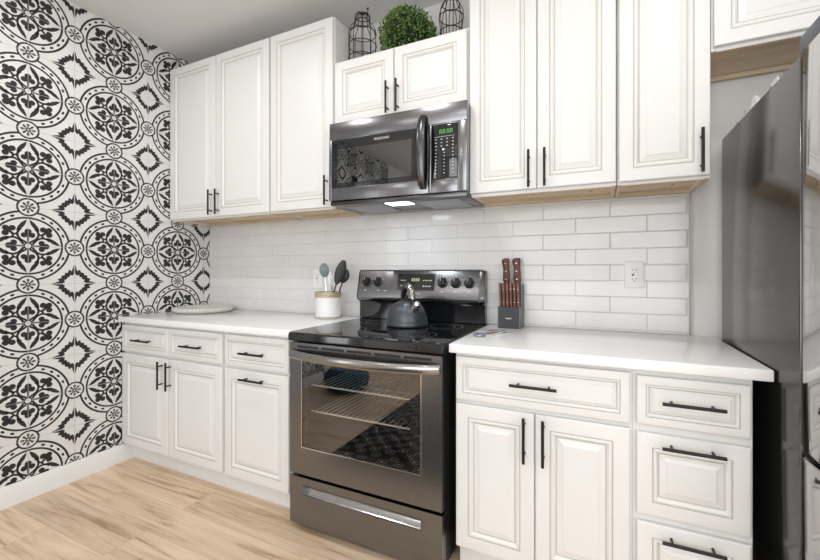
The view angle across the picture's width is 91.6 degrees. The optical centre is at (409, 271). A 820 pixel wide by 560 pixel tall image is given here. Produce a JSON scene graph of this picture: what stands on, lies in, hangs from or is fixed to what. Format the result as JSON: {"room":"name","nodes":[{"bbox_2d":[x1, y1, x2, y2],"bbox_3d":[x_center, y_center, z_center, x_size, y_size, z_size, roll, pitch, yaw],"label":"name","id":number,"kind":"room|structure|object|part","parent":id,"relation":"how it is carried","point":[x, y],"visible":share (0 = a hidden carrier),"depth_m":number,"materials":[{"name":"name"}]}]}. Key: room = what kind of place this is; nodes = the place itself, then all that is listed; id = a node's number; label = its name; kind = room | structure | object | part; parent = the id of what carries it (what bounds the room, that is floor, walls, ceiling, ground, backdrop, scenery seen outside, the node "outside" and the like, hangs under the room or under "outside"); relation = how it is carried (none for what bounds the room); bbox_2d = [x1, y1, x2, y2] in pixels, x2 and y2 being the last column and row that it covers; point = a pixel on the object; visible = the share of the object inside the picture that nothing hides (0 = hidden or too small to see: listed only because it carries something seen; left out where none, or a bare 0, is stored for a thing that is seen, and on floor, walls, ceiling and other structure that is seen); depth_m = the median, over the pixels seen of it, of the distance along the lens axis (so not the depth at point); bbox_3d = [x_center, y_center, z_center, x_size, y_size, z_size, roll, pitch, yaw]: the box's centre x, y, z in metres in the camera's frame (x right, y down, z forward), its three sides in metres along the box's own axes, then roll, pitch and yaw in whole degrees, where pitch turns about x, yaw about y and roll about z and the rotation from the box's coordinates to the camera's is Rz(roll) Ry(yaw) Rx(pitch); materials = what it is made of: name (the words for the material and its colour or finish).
{"room":"kitchen","nodes":[
{"label":"kitchen","id":0,"kind":"room"},
{"bbox_2d":[0,0,209,487],"bbox_3d":[-2.771,-0.166,0.672,0.151,2.728,5.700,0,0,25],"label":"wall","id":1,"kind":"structure","parent":0,"point":[89,239],"depth_m":2.29,"materials":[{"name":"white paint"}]},
{"bbox_2d":[0,443,133,510],"bbox_3d":[-2.815,1.144,0.389,0.014,0.108,4.849,0,0,25],"label":"baseboard","id":2,"kind":"structure","parent":1,"relation":"attached to","point":[20,491],"depth_m":2.23,"materials":[{"name":"white paint"}]},
{"bbox_2d":[0,457,459,559],"bbox_3d":[-0.443,1.258,-0.427,5.300,0.120,5.700,0,0,25],"label":"floor","id":3,"kind":"structure","parent":0,"point":[134,508],"depth_m":1.87,"materials":[{"name":"brown wood"}]},
{"bbox_2d":[122,323,233,489],"bbox_3d":[-1.280,0.759,2.584,0.909,0.878,0.667,0,0,25],"label":"base cabinet","id":4,"kind":"object","parent":3,"relation":"on","point":[173,378],"visible":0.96,"depth_m":2.30,"materials":[{"name":"white paint"}]},
{"bbox_3d":[-1.615,0.420,2.395,0.165,0.010,0.038,0,0,25],"label":"handle","id":5,"kind":"part","parent":4,"relation":"part of","materials":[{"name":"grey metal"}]},
{"bbox_3d":[-1.606,0.416,2.422,0.448,0.164,0.020,0,0,25],"label":"drawer","id":6,"kind":"part","parent":4,"relation":"part of","materials":[{"name":"white paint"}]},
{"bbox_3d":[-1.606,0.795,2.422,0.447,0.565,0.020,0,0,25],"label":"door","id":7,"kind":"part","parent":4,"relation":"part of","materials":[{"name":"white paint"}]},
{"bbox_3d":[-1.458,0.606,2.321,0.010,0.162,0.038,0,0,25],"label":"handle","id":8,"kind":"part","parent":4,"relation":"part of","materials":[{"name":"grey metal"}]},
{"bbox_3d":[-1.391,0.606,2.289,0.010,0.162,0.038,0,0,25],"label":"handle","id":9,"kind":"part","parent":4,"relation":"part of","materials":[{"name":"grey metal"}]},
{"bbox_3d":[-1.212,0.420,2.205,0.165,0.010,0.038,0,0,25],"label":"handle","id":10,"kind":"part","parent":4,"relation":"part of","materials":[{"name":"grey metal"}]},
{"bbox_3d":[-1.201,0.416,2.230,0.440,0.164,0.020,0,0,25],"label":"drawer","id":11,"kind":"part","parent":4,"relation":"part of","materials":[{"name":"white paint"}]},
{"bbox_3d":[-1.201,0.795,2.230,0.440,0.565,0.020,0,0,25],"label":"door","id":12,"kind":"part","parent":4,"relation":"part of","materials":[{"name":"white paint"}]},
{"bbox_2d":[118,309,360,337],"bbox_3d":[-1.050,0.301,2.485,1.411,0.034,0.649,0,0,25],"label":"countertop","id":13,"kind":"structure","parent":4,"relation":"on","point":[267,323],"depth_m":2.29,"materials":[{"name":"white stone"}]},
{"bbox_2d":[172,304,233,313],"bbox_3d":[-1.455,0.266,2.816,0.393,0.034,0.393,0,0,25],"label":"woven tray","id":14,"kind":"object","parent":13,"relation":"on","point":[207,308],"visible":1,"depth_m":2.74,"materials":[{"name":"white wicker"}]},
{"bbox_2d":[315,291,340,318],"bbox_3d":[-0.496,0.204,2.416,0.159,0.160,0.159,0,0,25],"label":"utensil crock","id":15,"kind":"object","parent":13,"relation":"on","point":[327,304],"visible":0.98,"depth_m":2.35,"materials":[{"name":"white ceramic"}]},
{"bbox_2d":[319,263,328,291],"bbox_3d":[-0.521,0.106,2.427,0.060,0.311,0.024,0,0,-8],"label":"serving spoon","id":16,"kind":"object","parent":15,"relation":"in","point":[324,269],"visible":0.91,"depth_m":2.42,"materials":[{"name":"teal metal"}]},
{"bbox_2d":[329,272,334,291],"bbox_3d":[-0.474,0.132,2.428,0.038,0.259,0.036,0,0,25],"label":"wire whisk","id":17,"kind":"object","parent":15,"relation":"in","point":[331,284],"visible":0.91,"depth_m":2.42,"materials":[{"name":"silver metal"}]},
{"bbox_2d":[333,260,345,291],"bbox_3d":[-0.446,0.098,2.390,0.133,0.331,0.022,0,0,11],"label":"slotted turner","id":18,"kind":"object","parent":15,"relation":"in","point":[340,271],"visible":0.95,"depth_m":2.38,"materials":[{"name":"black plastic"}]},
{"bbox_2d":[339,269,348,291],"bbox_3d":[-0.422,0.124,2.420,0.110,0.279,0.023,0,0,-8],"label":"spoon","id":19,"kind":"object","parent":15,"relation":"in","point":[346,277],"visible":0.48,"depth_m":2.42,"materials":[{"name":"black plastic"}]},
{"bbox_2d":[225,332,292,507],"bbox_3d":[-0.659,0.759,2.291,0.462,0.878,0.667,0,0,25],"label":"base cabinet","id":20,"kind":"object","parent":3,"relation":"on","point":[257,369],"visible":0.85,"depth_m":2.02,"materials":[{"name":"white paint"}]},
{"bbox_3d":[-0.797,0.420,2.008,0.165,0.010,0.038,0,0,25],"label":"handle","id":21,"kind":"part","parent":20,"relation":"part of","materials":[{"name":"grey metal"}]},
{"bbox_3d":[-0.797,0.553,2.008,0.162,0.010,0.038,0,0,25],"label":"handle","id":22,"kind":"part","parent":20,"relation":"part of","materials":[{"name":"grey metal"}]},
{"bbox_3d":[-0.783,0.416,2.033,0.440,0.164,0.020,0,0,25],"label":"drawer","id":23,"kind":"part","parent":20,"relation":"part of","materials":[{"name":"white paint"}]},
{"bbox_2d":[288,270,486,559],"bbox_3d":[-0.096,0.595,1.973,0.782,1.206,0.739,0,0,25],"label":"range","id":24,"kind":"object","parent":3,"relation":"on","point":[373,403],"visible":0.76,"depth_m":1.77,"materials":[{"name":"black"}]},
{"bbox_3d":[-0.219,1.005,1.718,0.592,0.048,0.030,0,0,25],"label":"recessed pull","id":25,"kind":"part","parent":24,"relation":"part of","materials":[{"name":"silver metal"}]},
{"bbox_3d":[-0.264,0.063,2.381,0.057,0.056,0.042,0,0,25],"label":"knob","id":26,"kind":"part","parent":24,"relation":"part of","materials":[{"name":"black plastic"}]},
{"bbox_2d":[289,341,445,512],"bbox_3d":[-0.113,0.632,1.921,0.756,0.604,0.631,0,0,25],"label":"oven","id":27,"kind":"object","parent":24,"relation":"in","point":[369,421],"depth_m":1.77,"materials":[{"name":"silver metal"}]},
{"bbox_3d":[-0.209,1.056,1.718,0.756,0.216,0.040,0,0,25],"label":"storage drawer","id":28,"kind":"part","parent":24,"relation":"part of","materials":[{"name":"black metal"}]},
{"bbox_3d":[-0.197,0.063,2.349,0.057,0.056,0.042,0,0,25],"label":"knob","id":29,"kind":"part","parent":24,"relation":"part of","materials":[{"name":"black plastic"}]},
{"bbox_2d":[288,317,486,354],"bbox_3d":[-0.077,0.301,1.996,0.762,0.041,0.674,0,0,25],"label":"cooktop","id":30,"kind":"object","parent":24,"relation":"in","point":[368,334],"depth_m":1.79,"materials":[{"name":"black glass"}]},
{"bbox_2d":[386,283,427,327],"bbox_3d":[-0.015,0.170,2.056,0.218,0.222,0.218,0,0,25],"label":"tea kettle","id":31,"kind":"object","parent":24,"relation":"on","point":[407,312],"visible":1,"depth_m":1.98,"materials":[{"name":"grey metal"}]},
{"bbox_3d":[-0.015,0.136,2.056,0.066,0.031,0.066,0,0,25],"label":"lid","id":32,"kind":"part","parent":31,"relation":"part of","materials":[{"name":"black plastic"}]},
{"bbox_3d":[-0.012,0.114,2.049,0.034,0.109,0.133,0,0,-28],"label":"handle","id":33,"kind":"part","parent":31,"relation":"part of","materials":[{"name":"black plastic"}]},
{"bbox_3d":[0.025,0.190,1.988,0.047,0.060,0.060,0,0,-40],"label":"spout","id":34,"kind":"part","parent":31,"relation":"part of","materials":[{"name":"silver metal"}]},
{"bbox_3d":[0.036,0.086,2.276,0.743,0.188,0.074,0,0,25],"label":"control panel","id":35,"kind":"part","parent":24,"relation":"part of","materials":[{"name":"silver metal"}]},
{"bbox_3d":[0.172,0.063,2.174,0.057,0.056,0.042,0,0,25],"label":"knob","id":36,"kind":"part","parent":24,"relation":"part of","materials":[{"name":"black plastic"}]},
{"bbox_3d":[0.241,0.063,2.142,0.057,0.056,0.042,0,0,25],"label":"knob","id":37,"kind":"part","parent":24,"relation":"part of","materials":[{"name":"black plastic"}]},
{"bbox_3d":[0.310,0.063,2.109,0.057,0.056,0.042,0,0,25],"label":"knob","id":38,"kind":"part","parent":24,"relation":"part of","materials":[{"name":"black plastic"}]},
{"bbox_2d":[456,353,631,559],"bbox_3d":[0.579,0.759,1.706,0.613,0.878,0.667,0,0,25],"label":"base cabinet","id":39,"kind":"object","parent":3,"relation":"on","point":[544,448],"visible":0.99,"depth_m":1.43,"materials":[{"name":"white paint"}]},
{"bbox_3d":[0.318,0.798,1.513,0.297,0.560,0.020,0,0,25],"label":"door","id":40,"kind":"part","parent":39,"relation":"part of","materials":[{"name":"white paint"}]},
{"bbox_3d":[0.410,0.609,1.438,0.010,0.162,0.038,0,0,25],"label":"handle","id":41,"kind":"part","parent":39,"relation":"part of","materials":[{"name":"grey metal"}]},
{"bbox_3d":[0.439,0.415,1.425,0.162,0.010,0.038,0,0,25],"label":"handle","id":42,"kind":"part","parent":39,"relation":"part of","materials":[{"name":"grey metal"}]},
{"bbox_3d":[0.456,0.418,1.448,0.601,0.168,0.020,0,0,25],"label":"drawer","id":43,"kind":"part","parent":39,"relation":"part of","materials":[{"name":"white paint"}]},
{"bbox_3d":[0.470,0.609,1.410,0.010,0.162,0.038,0,0,25],"label":"handle","id":44,"kind":"part","parent":39,"relation":"part of","materials":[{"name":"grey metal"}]},
{"bbox_3d":[0.592,0.798,1.383,0.300,0.560,0.020,0,0,25],"label":"door","id":45,"kind":"part","parent":39,"relation":"part of","materials":[{"name":"white paint"}]},
{"bbox_2d":[449,324,773,381],"bbox_3d":[0.735,0.301,1.642,0.984,0.034,0.649,0,0,25],"label":"countertop","id":46,"kind":"structure","parent":39,"relation":"on","point":[669,353],"depth_m":1.46,"materials":[{"name":"white stone"}]},
{"bbox_2d":[474,329,507,336],"bbox_3d":[0.354,0.277,1.804,0.218,0.014,0.080,0,0,-43],"label":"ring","id":47,"kind":"object","parent":46,"relation":"on","point":[479,333],"visible":1,"depth_m":1.79,"materials":[{"name":"silver metal"}]},
{"bbox_2d":[498,283,523,328],"bbox_3d":[0.514,0.173,2.026,0.110,0.222,0.122,0,0,25],"label":"knife block","id":48,"kind":"object","parent":46,"relation":"on","point":[509,317],"visible":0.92,"depth_m":1.99,"materials":[{"name":"grey wood"}]},
{"bbox_2d":[499,283,501,305],"bbox_3d":[0.454,0.148,2.009,0.016,0.178,0.024,0,0,25],"label":"steak knife","id":49,"kind":"object","parent":48,"relation":"in","point":[500,297],"visible":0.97,"depth_m":2.00,"materials":[{"name":"brown wood"}]},
{"bbox_2d":[502,283,504,305],"bbox_3d":[0.470,0.148,2.001,0.016,0.178,0.024,0,0,25],"label":"steak knife","id":50,"kind":"object","parent":48,"relation":"in","point":[503,284],"visible":0.96,"depth_m":1.99,"materials":[{"name":"brown wood"}]},
{"bbox_2d":[502,258,509,282],"bbox_3d":[0.494,0.061,2.054,0.041,0.254,0.039,0,0,25],"label":"knife","id":51,"kind":"object","parent":48,"relation":"in","point":[505,262],"visible":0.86,"depth_m":2.04,"materials":[{"name":"brown wood"}]},
{"bbox_2d":[506,283,508,306],"bbox_3d":[0.486,0.148,1.994,0.016,0.178,0.024,0,0,25],"label":"steak knife","id":52,"kind":"object","parent":48,"relation":"in","point":[507,295],"visible":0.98,"depth_m":1.99,"materials":[{"name":"brown wood"}]},
{"bbox_2d":[509,283,512,306],"bbox_3d":[0.502,0.148,1.986,0.016,0.178,0.024,0,0,25],"label":"steak knife","id":53,"kind":"object","parent":48,"relation":"in","point":[510,284],"visible":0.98,"depth_m":1.98,"materials":[{"name":"brown wood"}]},
{"bbox_2d":[513,283,515,306],"bbox_3d":[0.518,0.148,1.978,0.016,0.178,0.024,0,0,25],"label":"steak knife","id":54,"kind":"object","parent":48,"relation":"in","point":[514,285],"visible":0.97,"depth_m":1.97,"materials":[{"name":"brown wood"}]},
{"bbox_2d":[512,258,520,283],"bbox_3d":[0.543,0.060,2.031,0.043,0.255,0.039,0,0,25],"label":"knife","id":55,"kind":"object","parent":48,"relation":"in","point":[516,262],"visible":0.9,"depth_m":2.02,"materials":[{"name":"brown wood"}]},
{"bbox_2d":[517,283,519,306],"bbox_3d":[0.534,0.148,1.971,0.016,0.178,0.024,0,0,25],"label":"steak knife","id":56,"kind":"object","parent":48,"relation":"in","point":[518,297],"visible":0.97,"depth_m":1.96,"materials":[{"name":"brown wood"}]},
{"bbox_2d":[632,369,751,559],"bbox_3d":[0.999,0.759,1.508,0.314,0.878,0.667,0,0,25],"label":"base cabinet","id":57,"kind":"object","parent":3,"relation":"on","point":[692,434],"visible":0.94,"depth_m":1.24,"materials":[{"name":"white paint"}]},
{"bbox_3d":[0.878,0.947,1.248,0.296,0.266,0.020,0,0,25],"label":"drawer","id":58,"kind":"part","parent":57,"relation":"part of","materials":[{"name":"white paint"}]},
{"bbox_3d":[0.878,0.656,1.248,0.296,0.265,0.020,0,0,25],"label":"drawer","id":59,"kind":"part","parent":57,"relation":"part of","materials":[{"name":"white paint"}]},
{"bbox_3d":[0.878,0.419,1.248,0.296,0.158,0.020,0,0,25],"label":"drawer","id":60,"kind":"part","parent":57,"relation":"part of","materials":[{"name":"white paint"}]},
{"bbox_3d":[0.867,0.848,1.222,0.162,0.010,0.038,0,0,25],"label":"handle","id":61,"kind":"part","parent":57,"relation":"part of","materials":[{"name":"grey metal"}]},
{"bbox_3d":[0.867,0.555,1.222,0.162,0.010,0.038,0,0,25],"label":"handle","id":62,"kind":"part","parent":57,"relation":"part of","materials":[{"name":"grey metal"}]},
{"bbox_3d":[0.867,0.415,1.222,0.162,0.010,0.038,0,0,25],"label":"handle","id":63,"kind":"part","parent":57,"relation":"part of","materials":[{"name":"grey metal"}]},
{"bbox_2d":[722,16,819,559],"bbox_3d":[1.479,0.298,1.067,0.843,1.800,0.885,0,0,25],"label":"refrigerator","id":64,"kind":"object","parent":3,"relation":"on","point":[771,156],"visible":0.9,"depth_m":1.10,"materials":[{"name":"grey metal"}]},
{"bbox_3d":[1.339,0.805,0.771,0.843,0.686,0.105,0,0,25],"label":"freezer drawer","id":65,"kind":"part","parent":64,"relation":"part of","materials":[{"name":"silver metal"}]},
{"bbox_3d":[1.149,-0.053,0.860,0.423,0.999,0.105,0,0,25],"label":"door","id":66,"kind":"part","parent":64,"relation":"part of","materials":[{"name":"silver metal"}]},
{"bbox_2d":[67,0,449,63],"bbox_3d":[-0.443,-1.605,-0.427,5.300,0.150,5.700,0,0,25],"label":"ceiling","id":67,"kind":"structure","parent":0,"point":[192,31],"depth_m":2.40,"materials":[{"name":"white paint"}]},
{"bbox_2d":[210,0,786,340],"bbox_3d":[0.742,-0.166,2.080,5.300,2.728,0.153,0,0,25],"label":"wall","id":68,"kind":"structure","parent":0,"point":[573,255],"depth_m":2.03,"materials":[{"name":"white tile"}]},
{"bbox_2d":[170,38,303,225],"bbox_3d":[-1.207,-0.879,2.722,0.924,1.067,0.354,0,0,25],"label":"upper cabinet","id":69,"kind":"object","parent":68,"relation":"attached to","point":[220,104],"visible":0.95,"depth_m":2.58,"materials":[{"name":"white paint"}]},
{"bbox_3d":[-1.472,-0.882,2.704,0.456,1.052,0.020,0,0,25],"label":"door","id":70,"kind":"part","parent":69,"relation":"part of","materials":[{"name":"white paint"}]},
{"bbox_3d":[-1.303,-0.447,2.593,0.010,0.162,0.038,0,0,25],"label":"handle","id":71,"kind":"part","parent":69,"relation":"part of","materials":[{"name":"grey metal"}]},
{"bbox_3d":[-1.245,-0.447,2.566,0.010,0.162,0.038,0,0,25],"label":"handle","id":72,"kind":"part","parent":69,"relation":"part of","materials":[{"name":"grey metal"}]},
{"bbox_3d":[-1.054,-0.882,2.507,0.458,1.052,0.020,0,0,25],"label":"door","id":73,"kind":"part","parent":69,"relation":"part of","materials":[{"name":"white paint"}]},
{"bbox_2d":[271,16,363,218],"bbox_3d":[-0.575,-0.879,2.423,0.466,1.067,0.354,0,0,25],"label":"upper cabinet","id":74,"kind":"object","parent":68,"relation":"attached to","point":[304,59],"visible":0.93,"depth_m":2.29,"materials":[{"name":"white paint"}]},
{"bbox_3d":[-0.630,-0.882,2.306,0.455,1.052,0.020,0,0,25],"label":"door","id":75,"kind":"part","parent":74,"relation":"part of","materials":[{"name":"white paint"}]},
{"bbox_3d":[-0.466,-0.445,2.197,0.010,0.162,0.038,0,0,25],"label":"handle","id":76,"kind":"part","parent":74,"relation":"part of","materials":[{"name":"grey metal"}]},
{"bbox_2d":[313,269,322,287],"bbox_3d":[-0.608,0.048,2.630,0.080,0.122,0.009,0,0,25],"label":"wall outlet","id":77,"kind":"object","parent":68,"relation":"attached to","point":[317,277],"visible":0.91,"depth_m":2.63,"materials":[{"name":"white plastic"}]},
{"bbox_2d":[315,273,319,283],"bbox_3d":[-0.609,0.048,2.628,0.035,0.068,0.002,0,0,25],"label":"socket","id":78,"kind":"object","parent":77,"relation":"attached to","point":[317,275],"depth_m":2.63,"materials":[{"name":"white plastic"}]},
{"bbox_2d":[335,28,469,122],"bbox_3d":[-0.016,-0.971,2.159,0.766,0.367,0.354,0,0,25],"label":"upper cabinet","id":79,"kind":"object","parent":68,"relation":"attached to","point":[433,71],"visible":0.8,"depth_m":2.01,"materials":[{"name":"white paint"}]},
{"bbox_2d":[348,7,376,59],"bbox_3d":[-0.273,-1.325,2.290,0.163,0.342,0.163,0,0,25],"label":"wire cage","id":80,"kind":"object","parent":79,"relation":"on","point":[362,13],"visible":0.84,"depth_m":2.26,"materials":[{"name":"brown metal"}]},
{"bbox_3d":[-0.246,-0.970,2.125,0.362,0.344,0.020,0,0,25],"label":"door","id":81,"kind":"part","parent":79,"relation":"part of","materials":[{"name":"white paint"}]},
{"bbox_3d":[-0.119,-0.885,2.033,0.010,0.162,0.038,0,0,25],"label":"handle","id":82,"kind":"part","parent":79,"relation":"part of","materials":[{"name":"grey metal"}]},
{"bbox_3d":[-0.066,-0.885,2.009,0.010,0.162,0.038,0,0,25],"label":"handle","id":83,"kind":"part","parent":79,"relation":"part of","materials":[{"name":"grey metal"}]},
{"bbox_2d":[329,100,483,212],"bbox_3d":[-0.030,-0.562,2.087,0.762,0.438,0.390,1,0,25],"label":"microwave","id":84,"kind":"object","parent":79,"relation":"attached to","point":[415,159],"visible":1,"depth_m":1.96,"materials":[{"name":"silver metal"}]},
{"bbox_3d":[-0.165,-0.532,2.024,0.572,0.320,0.038,1,0,25],"label":"door","id":85,"kind":"part","parent":84,"relation":"part of","materials":[{"name":"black metal"}]},
{"bbox_3d":[0.053,-0.561,1.869,0.050,0.345,0.065,1,0,25],"label":"handle","id":86,"kind":"part","parent":84,"relation":"part of","materials":[{"name":"grey metal"}]},
{"bbox_3d":[0.180,-0.528,1.861,0.188,0.320,0.038,1,0,25],"label":"control panel","id":87,"kind":"part","parent":84,"relation":"part of","materials":[{"name":"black metal"}]},
{"bbox_2d":[378,3,436,50],"bbox_3d":[-0.008,-1.287,2.167,0.328,0.264,0.330,0,0,25],"label":"topiary ball","id":88,"kind":"object","parent":79,"relation":"on","point":[408,27],"visible":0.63,"depth_m":2.07,"materials":[{"name":"green plant"}]},
{"bbox_3d":[0.096,-0.970,1.963,0.384,0.344,0.020,0,0,25],"label":"door","id":89,"kind":"part","parent":79,"relation":"part of","materials":[{"name":"white paint"}]},
{"bbox_2d":[439,0,463,34],"bbox_3d":[0.212,-1.323,2.056,0.130,0.337,0.130,0,0,25],"label":"wire cage","id":90,"kind":"object","parent":79,"relation":"on","point":[443,3],"visible":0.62,"depth_m":2.04,"materials":[{"name":"brown metal"}]},
{"bbox_2d":[470,0,615,206],"bbox_3d":[0.612,-0.879,1.863,0.618,1.067,0.354,0,0,25],"label":"upper cabinet","id":91,"kind":"object","parent":68,"relation":"attached to","point":[543,72],"visible":0.99,"depth_m":1.73,"materials":[{"name":"white paint"}]},
{"bbox_3d":[0.418,-0.885,1.811,0.302,1.046,0.020,0,0,25],"label":"door","id":92,"kind":"part","parent":91,"relation":"part of","materials":[{"name":"white paint"}]},
{"bbox_3d":[0.516,-0.445,1.734,0.010,0.162,0.038,0,0,25],"label":"handle","id":93,"kind":"part","parent":91,"relation":"part of","materials":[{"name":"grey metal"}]},
{"bbox_3d":[0.576,-0.445,1.705,0.010,0.162,0.038,0,0,25],"label":"handle","id":94,"kind":"part","parent":91,"relation":"part of","materials":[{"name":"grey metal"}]},
{"bbox_3d":[0.696,-0.885,1.680,0.304,1.046,0.020,0,0,25],"label":"door","id":95,"kind":"part","parent":91,"relation":"part of","materials":[{"name":"white paint"}]},
{"bbox_2d":[625,262,643,287],"bbox_3d":[1.042,0.017,1.851,0.080,0.122,0.009,0,0,25],"label":"wall outlet","id":96,"kind":"object","parent":68,"relation":"attached to","point":[634,271],"visible":1,"depth_m":1.85,"materials":[{"name":"white plastic"}]},
{"bbox_2d":[630,267,638,281],"bbox_3d":[1.040,0.017,1.849,0.035,0.068,0.002,0,0,25],"label":"socket","id":97,"kind":"object","parent":96,"relation":"attached to","point":[634,271],"depth_m":1.85,"materials":[{"name":"white plastic"}]},
{"bbox_2d":[615,0,709,197],"bbox_3d":[1.034,-0.879,1.663,0.308,1.067,0.354,0,0,25],"label":"upper cabinet","id":98,"kind":"object","parent":68,"relation":"attached to","point":[663,46],"visible":0.99,"depth_m":1.54,"materials":[{"name":"white paint"}]},
{"bbox_3d":[1.077,-0.445,1.469,0.010,0.162,0.038,0,0,25],"label":"handle","id":99,"kind":"part","parent":98,"relation":"part of","materials":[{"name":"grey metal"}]},
{"bbox_2d":[689,192,690,335],"bbox_3d":[1.241,-0.032,1.767,0.007,0.632,0.013,0,0,25],"label":"trim","id":100,"kind":"structure","parent":68,"relation":"attached to","point":[689,192],"depth_m":1.76,"materials":[{"name":"beige tile"}]},
{"bbox_2d":[710,0,819,82],"bbox_3d":[1.578,-1.114,1.406,0.892,0.598,0.354,0,0,25],"label":"upper cabinet","id":101,"kind":"object","parent":68,"relation":"attached to","point":[748,38],"visible":0.72,"depth_m":1.45,"materials":[{"name":"white paint"}]},
{"bbox_3d":[1.323,-1.119,1.383,0.439,0.579,0.020,0,0,25],"label":"door","id":102,"kind":"part","parent":101,"relation":"part of","materials":[{"name":"white paint"}]}
]}

